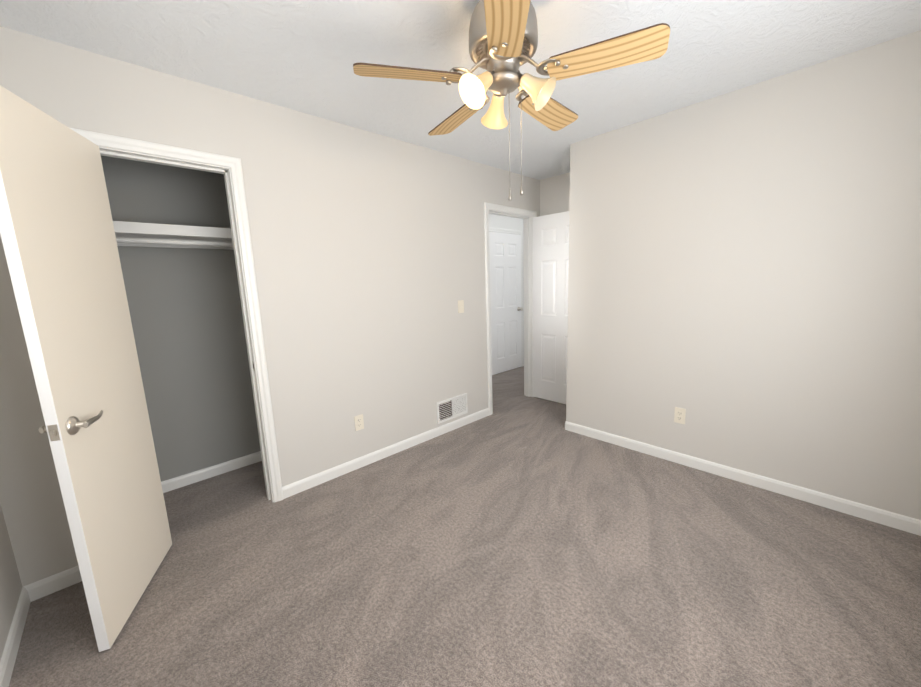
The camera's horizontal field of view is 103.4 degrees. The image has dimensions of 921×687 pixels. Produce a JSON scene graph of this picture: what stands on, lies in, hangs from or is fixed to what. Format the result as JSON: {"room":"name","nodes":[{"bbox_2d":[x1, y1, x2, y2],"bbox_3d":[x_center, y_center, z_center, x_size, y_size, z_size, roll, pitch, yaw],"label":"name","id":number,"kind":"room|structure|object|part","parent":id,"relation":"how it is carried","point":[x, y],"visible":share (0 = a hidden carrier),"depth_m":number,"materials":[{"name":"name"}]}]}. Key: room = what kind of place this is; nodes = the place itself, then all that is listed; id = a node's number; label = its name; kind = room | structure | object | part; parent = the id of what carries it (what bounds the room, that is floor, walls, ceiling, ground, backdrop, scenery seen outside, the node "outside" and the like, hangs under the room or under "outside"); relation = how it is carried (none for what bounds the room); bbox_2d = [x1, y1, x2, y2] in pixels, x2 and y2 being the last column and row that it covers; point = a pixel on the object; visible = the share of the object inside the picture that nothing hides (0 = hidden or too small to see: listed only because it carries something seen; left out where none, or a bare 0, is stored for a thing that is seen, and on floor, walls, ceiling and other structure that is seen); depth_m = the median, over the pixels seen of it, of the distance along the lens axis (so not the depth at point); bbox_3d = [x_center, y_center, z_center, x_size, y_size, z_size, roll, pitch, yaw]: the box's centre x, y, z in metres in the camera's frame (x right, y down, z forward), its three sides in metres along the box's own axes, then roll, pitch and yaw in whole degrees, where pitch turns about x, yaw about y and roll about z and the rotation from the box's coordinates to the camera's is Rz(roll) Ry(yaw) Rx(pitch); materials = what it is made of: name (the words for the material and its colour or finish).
{"room":"empty bedroom","nodes":[
{"label":"empty bedroom","id":0,"kind":"room"},
{"bbox_2d":[0,504,22,660],"bbox_3d":[-1.067,0.124,0.385,0.115,2.440,2.873,-11,13,-43],"label":"wall","id":1,"kind":"structure","parent":0,"point":[11,586],"depth_m":1.51,"materials":[{"name":"white paint"}]},
{"bbox_2d":[0,587,30,686],"bbox_3d":[-0.981,1.278,0.625,0.013,0.080,2.873,-11,13,-43],"label":"baseboard","id":2,"kind":"structure","parent":1,"relation":"attached to","point":[9,656],"depth_m":1.42,"materials":[{"name":"white wood"}]},
{"bbox_2d":[101,156,260,481],"bbox_3d":[-1.948,-0.210,2.540,1.500,2.440,0.100,-11,13,-43],"label":"wall","id":3,"kind":"structure","parent":0,"point":[185,311],"depth_m":2.53,"materials":[{"name":"grey paint"}]},
{"bbox_2d":[113,221,233,249],"bbox_3d":[-1.805,-0.651,2.297,1.300,0.140,0.360,-11,13,-43],"label":"closet shelf","id":4,"kind":"object","parent":3,"relation":"attached to","point":[134,234],"visible":0.27,"depth_m":2.24,"materials":[{"name":"white wood"}]},
{"bbox_2d":[161,451,261,492],"bbox_3d":[-1.869,0.958,2.696,1.300,0.080,0.013,-11,13,-43],"label":"baseboard","id":5,"kind":"structure","parent":3,"relation":"attached to","point":[202,474],"depth_m":2.70,"materials":[{"name":"white wood"}]},
{"bbox_2d":[0,26,539,585],"bbox_3d":[-0.593,-0.311,2.864,4.276,2.440,0.115,-11,13,-43],"label":"wall","id":6,"kind":"structure","parent":0,"point":[368,249],"depth_m":2.43,"materials":[{"name":"white paint"}]},
{"bbox_2d":[23,565,81,601],"bbox_3d":[-1.817,1.109,1.791,0.428,0.080,0.013,-11,13,-43],"label":"baseboard","id":7,"kind":"structure","parent":6,"relation":"attached to","point":[52,584],"depth_m":1.70,"materials":[{"name":"white wood"}]},
{"bbox_2d":[0,85,171,651],"bbox_3d":[-1.516,0.146,1.526,0.134,2.018,0.639,-5,10,-20],"label":"closet door","id":8,"kind":"structure","parent":6,"relation":"in","point":[58,236],"depth_m":1.41,"materials":[{"name":"beige painted wood"}]},
{"bbox_2d":[69,127,282,502],"bbox_3d":[-1.494,0.053,2.047,0.595,2.055,0.115,-11,13,-43],"label":"door frame","id":9,"kind":"structure","parent":6,"relation":"attached to","point":[134,156],"depth_m":2.13,"materials":[{"name":"white wood"}]},
{"bbox_2d":[354,414,363,430],"bbox_3d":[-0.761,0.595,2.739,0.070,0.115,0.008,-11,13,-43],"label":"electrical outlet","id":10,"kind":"object","parent":6,"relation":"attached to","point":[359,422],"visible":1,"depth_m":2.73,"materials":[{"name":"beige plastic"}]},
{"bbox_2d":[282,408,488,498],"bbox_3d":[-0.439,0.844,3.080,2.026,0.080,0.013,-11,13,-43],"label":"baseboard","id":11,"kind":"structure","parent":6,"relation":"attached to","point":[296,487],"depth_m":2.85,"materials":[{"name":"white wood"}]},
{"bbox_2d":[436,393,467,423],"bbox_3d":[-0.071,0.603,3.399,0.380,0.200,0.016,-11,13,-43],"label":"air vent","id":12,"kind":"object","parent":6,"relation":"in","point":[451,408],"visible":1,"depth_m":3.39,"materials":[{"name":"white metal"}]},
{"bbox_2d":[458,300,463,312],"bbox_3d":[0.008,-0.339,3.344,0.070,0.115,0.018,-11,13,-43],"label":"light switch","id":13,"kind":"object","parent":6,"relation":"attached to","point":[460,306],"visible":1,"depth_m":3.35,"materials":[{"name":"beige plastic"}]},
{"bbox_2d":[484,202,536,414],"bbox_3d":[0.518,-0.357,3.925,0.834,2.102,0.153,-11,13,-43],"label":"door frame","id":14,"kind":"structure","parent":6,"relation":"attached to","point":[528,306],"depth_m":4.01,"materials":[{"name":"white wood"}]},
{"bbox_2d":[533,211,568,403],"bbox_3d":[1.075,-0.341,3.886,0.183,2.022,0.704,-11,13,-43],"label":"entry door","id":15,"kind":"structure","parent":14,"relation":"attached to","point":[550,273],"depth_m":3.96,"materials":[{"name":"white painted wood"}]},
{"bbox_2d":[0,0,920,179],"bbox_3d":[0.776,-1.599,2.643,6.315,0.080,4.138,-11,13,-43],"label":"ceiling","id":16,"kind":"structure","parent":0,"point":[303,56],"depth_m":1.69,"materials":[{"name":"white paint"}]},
{"bbox_2d":[353,0,669,200],"bbox_3d":[0.183,-0.959,1.462,1.072,0.748,1.094,-11,13,-43],"label":"ceiling fan","id":17,"kind":"object","parent":16,"relation":"hanging from","point":[503,39],"visible":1,"depth_m":1.34,"materials":[{"name":"brown wood"}]},
{"bbox_3d":[0.163,-1.147,1.401,0.264,0.355,0.264,-11,13,-43],"label":"motor","id":18,"kind":"part","parent":17,"relation":"part of","materials":[{"name":"silver metal"}]},
{"bbox_2d":[9,366,920,686],"bbox_3d":[0.860,0.874,3.061,6.315,0.060,4.138,-11,13,-43],"label":"floor","id":19,"kind":"structure","parent":0,"point":[517,538],"depth_m":1.66,"materials":[{"name":"carpet"}]},
{"bbox_2d":[489,214,523,360],"bbox_3d":[0.335,-0.730,5.152,3.800,2.440,0.100,-11,13,-43],"label":"wall","id":20,"kind":"structure","parent":0,"point":[503,222],"depth_m":5.37,"materials":[{"name":"white paint"}]},
{"bbox_2d":[489,232,522,374],"bbox_3d":[0.695,-0.579,5.368,0.710,2.022,0.109,-11,13,-43],"label":"hall door","id":21,"kind":"structure","parent":20,"relation":"in","point":[505,276],"depth_m":5.37,"materials":[{"name":"white wood"}]},
{"bbox_2d":[489,227,522,366],"bbox_3d":[0.660,-0.611,5.398,0.834,2.102,0.019,-11,13,-43],"label":"door frame","id":22,"kind":"structure","parent":20,"relation":"attached to","point":[499,230],"depth_m":5.53,"materials":[{"name":"white wood"}]},
{"bbox_2d":[540,172,569,215],"bbox_3d":[1.220,-0.557,3.951,0.115,2.440,0.778,-11,13,-43],"label":"wall","id":23,"kind":"structure","parent":0,"point":[554,194],"depth_m":3.88,"materials":[{"name":"white paint"}]},
{"bbox_2d":[566,30,920,519],"bbox_3d":[1.735,-0.311,2.397,0.115,2.440,2.210,-11,13,-43],"label":"wall","id":24,"kind":"structure","parent":0,"point":[744,280],"depth_m":2.18,"materials":[{"name":"white paint"}]},
{"bbox_2d":[674,407,685,423],"bbox_3d":[1.587,0.522,2.635,0.008,0.115,0.070,-11,13,-43],"label":"electrical outlet","id":25,"kind":"object","parent":24,"relation":"attached to","point":[679,415],"visible":1,"depth_m":2.63,"materials":[{"name":"beige plastic"}]},
{"bbox_2d":[565,421,920,535],"bbox_3d":[1.688,0.855,2.591,0.013,0.080,2.095,-11,13,-43],"label":"baseboard","id":26,"kind":"structure","parent":24,"relation":"attached to","point":[884,517],"depth_m":2.31,"materials":[{"name":"white wood"}]}
]}

